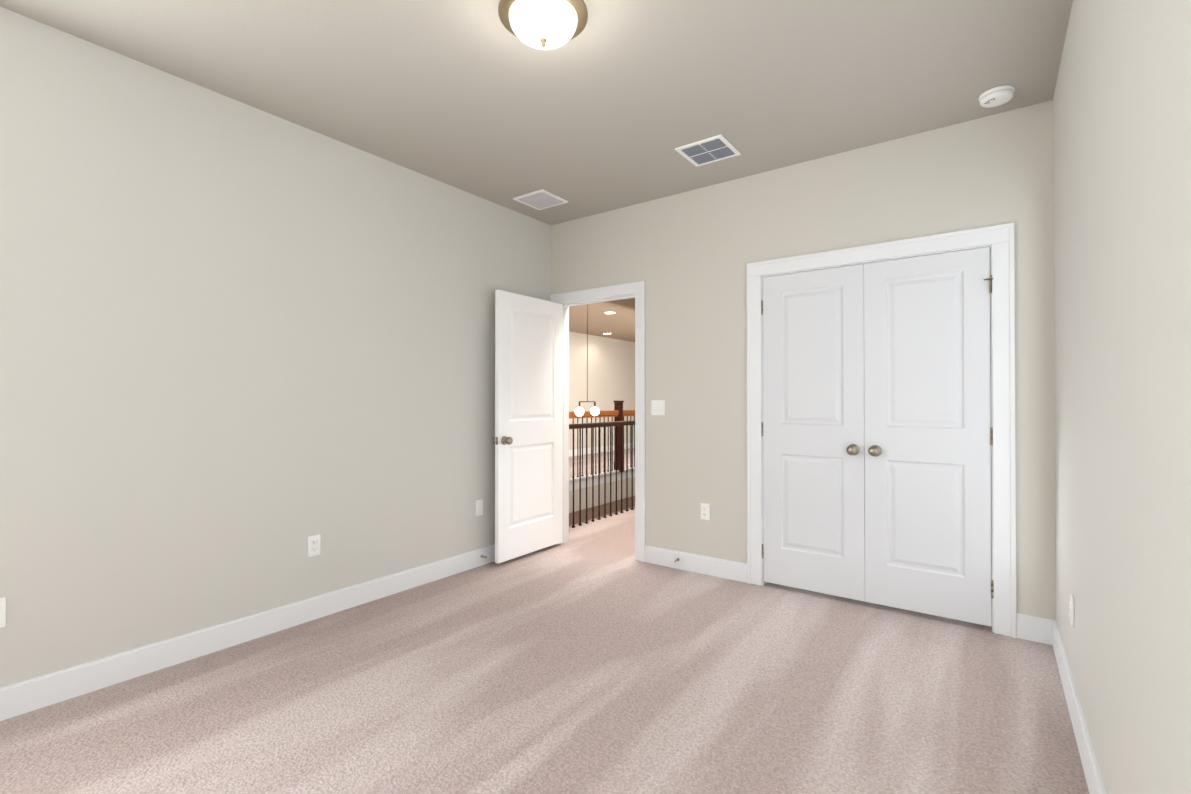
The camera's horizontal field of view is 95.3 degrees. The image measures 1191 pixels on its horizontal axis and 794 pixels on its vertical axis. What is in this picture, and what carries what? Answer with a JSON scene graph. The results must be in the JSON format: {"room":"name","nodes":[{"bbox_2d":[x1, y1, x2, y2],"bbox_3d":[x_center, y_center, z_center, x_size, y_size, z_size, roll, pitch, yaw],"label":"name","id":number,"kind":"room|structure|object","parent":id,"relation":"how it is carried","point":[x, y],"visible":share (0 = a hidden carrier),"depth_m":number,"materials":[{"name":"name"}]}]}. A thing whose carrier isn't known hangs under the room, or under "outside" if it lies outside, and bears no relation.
{"room":"empty bedroom","nodes":[
{"label":"empty bedroom","id":0,"kind":"room"},
{"bbox_2d":[0,7,550,686],"bbox_3d":[-1.842,-0.128,2.796,0.120,2.740,5.024,0,0,36],"label":"wall","id":1,"kind":"structure","parent":0,"point":[246,351],"depth_m":2.65,"materials":[{"name":"paint"}]},
{"bbox_2d":[0,597,5,627],"bbox_3d":[-2.291,0.827,2.064,0.010,0.115,0.070,0,0,36],"label":"electrical outlet","id":2,"kind":"object","parent":1,"relation":"attached to","point":[2,611],"visible":1,"depth_m":2.09,"materials":[{"name":"white plastic"}]},
{"bbox_2d":[0,544,494,720],"bbox_3d":[-1.794,1.180,2.739,0.014,0.124,4.764,0,0,36],"label":"baseboard","id":3,"kind":"structure","parent":1,"relation":"attached to","point":[26,696],"depth_m":2.62,"materials":[{"name":"white wood"}]},
{"bbox_2d":[308,534,319,556],"bbox_3d":[-1.576,0.834,3.044,0.010,0.115,0.070,0,0,36],"label":"electrical outlet","id":4,"kind":"object","parent":1,"relation":"attached to","point":[314,545],"visible":1,"depth_m":3.04,"materials":[{"name":"white plastic"}]},
{"bbox_2d":[476,499,482,515],"bbox_3d":[-0.861,0.820,4.026,0.008,0.115,0.070,0,0,36],"label":"electrical outlet","id":5,"kind":"object","parent":1,"relation":"attached to","point":[479,507],"visible":1,"depth_m":4.02,"materials":[{"name":"white plastic"}]},
{"bbox_2d":[493,290,562,563],"bbox_3d":[-0.509,0.218,4.310,0.175,2.013,0.774,0,0,35],"label":"entry door","id":6,"kind":"structure","parent":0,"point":[528,439],"depth_m":4.25,"materials":[{"name":"white wood"}]},
{"bbox_2d":[0,0,1072,341],"bbox_3d":[0.492,-1.521,6.793,7.950,0.100,14.220,0,0,36],"label":"ceiling","id":7,"kind":"structure","parent":0,"point":[613,104],"depth_m":2.54,"materials":[{"name":"paint"}]},
{"bbox_2d":[512,189,567,209],"bbox_3d":[-0.414,-1.484,4.100,0.300,0.011,0.300,0,0,36],"label":"ceiling vent","id":8,"kind":"object","parent":7,"relation":"in","point":[541,199],"visible":1,"depth_m":4.08,"materials":[{"name":"white metal"}]},
{"bbox_2d":[498,0,587,49],"bbox_3d":[-0.200,-1.423,2.086,0.342,0.160,0.342,0,0,36],"label":"flush ceiling light","id":9,"kind":"object","parent":7,"relation":"attached to","point":[545,24],"visible":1,"depth_m":2.03,"materials":[{"name":"white glass"}]},
{"bbox_2d":[575,304,598,415],"bbox_3d":[-0.099,-0.620,6.612,0.120,1.705,0.418,0,0,36],"label":"pendant light","id":10,"kind":"object","parent":7,"relation":"hanging from","point":[579,411],"visible":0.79,"depth_m":6.61,"materials":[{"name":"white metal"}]},
{"bbox_2d":[675,134,740,166],"bbox_3d":[0.684,-1.489,3.298,0.300,0.011,0.300,0,0,36],"label":"ceiling vent","id":11,"kind":"object","parent":7,"relation":"in","point":[710,150],"visible":1,"depth_m":3.28,"materials":[{"name":"white metal"}]},
{"bbox_2d":[978,85,1014,107],"bbox_3d":[1.979,-1.475,2.681,0.146,0.046,0.146,0,0,36],"label":"smoke detector","id":12,"kind":"object","parent":7,"relation":"attached to","point":[997,96],"visible":1,"depth_m":2.65,"materials":[{"name":"white plastic"}]},
{"bbox_2d":[0,541,1088,793],"bbox_3d":[-0.449,1.286,1.770,3.570,0.100,5.025,0,0,36],"label":"floor carpet","id":13,"kind":"object","parent":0,"point":[568,667],"visible":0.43,"depth_m":2.19,"materials":[{"name":"beige carpet"}]},
{"bbox_2d":[569,448,633,490],"bbox_3d":[-0.919,1.333,8.996,2.850,0.100,12.096,0,0,36],"label":"floor","id":14,"kind":"structure","parent":0,"point":[584,465],"depth_m":10.56,"materials":[{"name":"carpet"}]},
{"bbox_2d":[569,507,634,553],"bbox_3d":[3.313,1.325,7.764,2.860,0.100,9.096,0,0,36],"label":"floor","id":15,"kind":"structure","parent":0,"point":[615,532],"depth_m":5.04,"materials":[{"name":"carpet"}]},
{"bbox_2d":[569,420,634,527],"bbox_3d":[0.817,0.693,6.655,0.124,1.150,4.360,0,0,36],"label":"landing railing","id":16,"kind":"object","parent":15,"relation":"on","point":[579,426],"visible":0.15,"depth_m":5.58,"materials":[{"name":"black metal"}]},
{"bbox_2d":[569,496,634,525],"bbox_3d":[1.637,1.633,8.985,1.290,0.100,9.096,0,0,36],"label":"floor","id":17,"kind":"structure","parent":0,"point":[589,513],"depth_m":7.53,"materials":[{"name":"brown wood"}]},
{"bbox_2d":[569,331,634,449],"bbox_3d":[-2.111,0.719,9.869,0.100,4.340,12.096,0,0,36],"label":"wall","id":18,"kind":"structure","parent":0,"point":[611,370],"depth_m":12.82,"materials":[{"name":"paint"}]},
{"bbox_2d":[569,443,633,456],"bbox_3d":[-2.065,1.219,9.832,0.014,0.140,12.096,0,0,36],"label":"baseboard","id":19,"kind":"structure","parent":18,"relation":"attached to","point":[584,451],"depth_m":12.48,"materials":[{"name":"white wood"}]},
{"bbox_2d":[569,477,634,512],"bbox_3d":[0.224,1.478,8.160,0.021,0.400,12.096,0,0,36],"label":"wall","id":20,"kind":"structure","parent":0,"point":[589,497],"depth_m":7.94,"materials":[{"name":"paint"}]},
{"bbox_2d":[569,469,634,490],"bbox_3d":[0.196,1.215,8.182,0.092,0.125,12.096,0,0,36],"label":"trim","id":21,"kind":"structure","parent":20,"relation":"attached to","point":[589,482],"depth_m":7.94,"materials":[{"name":"white wood"}]},
{"bbox_2d":[569,401,634,481],"bbox_3d":[-0.525,0.596,7.165,0.124,1.100,7.596,0,0,36],"label":"railing","id":22,"kind":"object","parent":21,"relation":"on","point":[618,413],"visible":0.12,"depth_m":8.22,"materials":[{"name":"brown wood"}]},
{"bbox_2d":[551,100,1055,619],"bbox_3d":[0.997,-0.121,3.759,3.330,2.740,0.120,0,0,36],"label":"wall","id":23,"kind":"structure","parent":0,"point":[687,256],"depth_m":3.60,"materials":[{"name":"paint"}]},
{"bbox_2d":[568,307,568,540],"bbox_3d":[0.076,0.186,4.514,0.942,2.135,0.017,0,0,36],"label":"door frame","id":24,"kind":"structure","parent":23,"relation":"attached to","point":[568,423],"depth_m":4.74,"materials":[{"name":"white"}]},
{"bbox_2d":[550,281,644,561],"bbox_3d":[-0.006,0.186,4.401,0.940,2.134,0.024,0,0,36],"label":"door frame","id":25,"kind":"structure","parent":23,"relation":"attached to","point":[637,289],"depth_m":4.15,"materials":[{"name":"white wood"}]},
{"bbox_2d":[651,400,664,415],"bbox_3d":[0.467,0.081,4.062,0.116,0.115,0.012,0,0,36],"label":"light switch","id":26,"kind":"object","parent":23,"relation":"attached to","point":[657,407],"visible":1,"depth_m":4.06,"materials":[{"name":"white plastic"}]},
{"bbox_2d":[645,545,746,582],"bbox_3d":[0.700,1.187,3.884,0.802,0.124,0.014,0,0,36],"label":"baseboard","id":27,"kind":"structure","parent":23,"relation":"attached to","point":[737,571],"depth_m":3.86,"materials":[{"name":"white wood"}]},
{"bbox_2d":[700,503,709,519],"bbox_3d":[0.773,0.809,3.836,0.070,0.115,0.010,0,0,36],"label":"electrical outlet","id":28,"kind":"object","parent":23,"relation":"attached to","point":[705,510],"visible":1,"depth_m":3.83,"materials":[{"name":"white plastic"}]},
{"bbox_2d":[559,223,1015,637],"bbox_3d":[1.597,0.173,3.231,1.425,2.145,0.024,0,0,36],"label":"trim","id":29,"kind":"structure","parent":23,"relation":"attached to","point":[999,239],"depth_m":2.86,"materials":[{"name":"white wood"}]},
{"bbox_2d":[761,264,864,600],"bbox_3d":[1.341,0.212,3.407,0.619,2.013,0.105,0,0,36],"label":"closet door","id":30,"kind":"structure","parent":23,"relation":"in","point":[812,428],"depth_m":3.41,"materials":[{"name":"white wood"}]},
{"bbox_2d":[864,247,993,626],"bbox_3d":[1.843,0.209,3.041,0.619,2.013,0.105,0,0,36],"label":"closet door","id":31,"kind":"structure","parent":23,"relation":"in","point":[928,435],"depth_m":3.04,"materials":[{"name":"white wood"}]},
{"bbox_2d":[990,251,991,578],"bbox_3d":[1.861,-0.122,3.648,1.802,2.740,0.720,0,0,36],"label":"door frame","id":32,"kind":"structure","parent":0,"point":[990,391],"depth_m":3.54,"materials":[{"name":"paint"}]},
{"bbox_2d":[1053,0,1190,793],"bbox_3d":[1.157,-0.139,1.053,0.120,2.740,5.744,0,0,36],"label":"wall","id":33,"kind":"structure","parent":0,"point":[1122,219],"depth_m":1.27,"materials":[{"name":"paint"}]},
{"bbox_2d":[1069,594,1073,627],"bbox_3d":[1.866,0.838,2.129,0.010,0.115,0.070,0,0,36],"label":"electrical outlet","id":34,"kind":"object","parent":33,"relation":"attached to","point":[1071,607],"visible":1,"depth_m":2.12,"materials":[{"name":"white plastic"}]},
{"bbox_2d":[1044,618,1105,793],"bbox_3d":[0.884,1.167,0.797,0.030,0.124,4.784,0,0,36],"label":"baseboard","id":35,"kind":"structure","parent":33,"relation":"attached to","point":[1052,636],"depth_m":1.97,"materials":[{"name":"white wood"}]}
]}

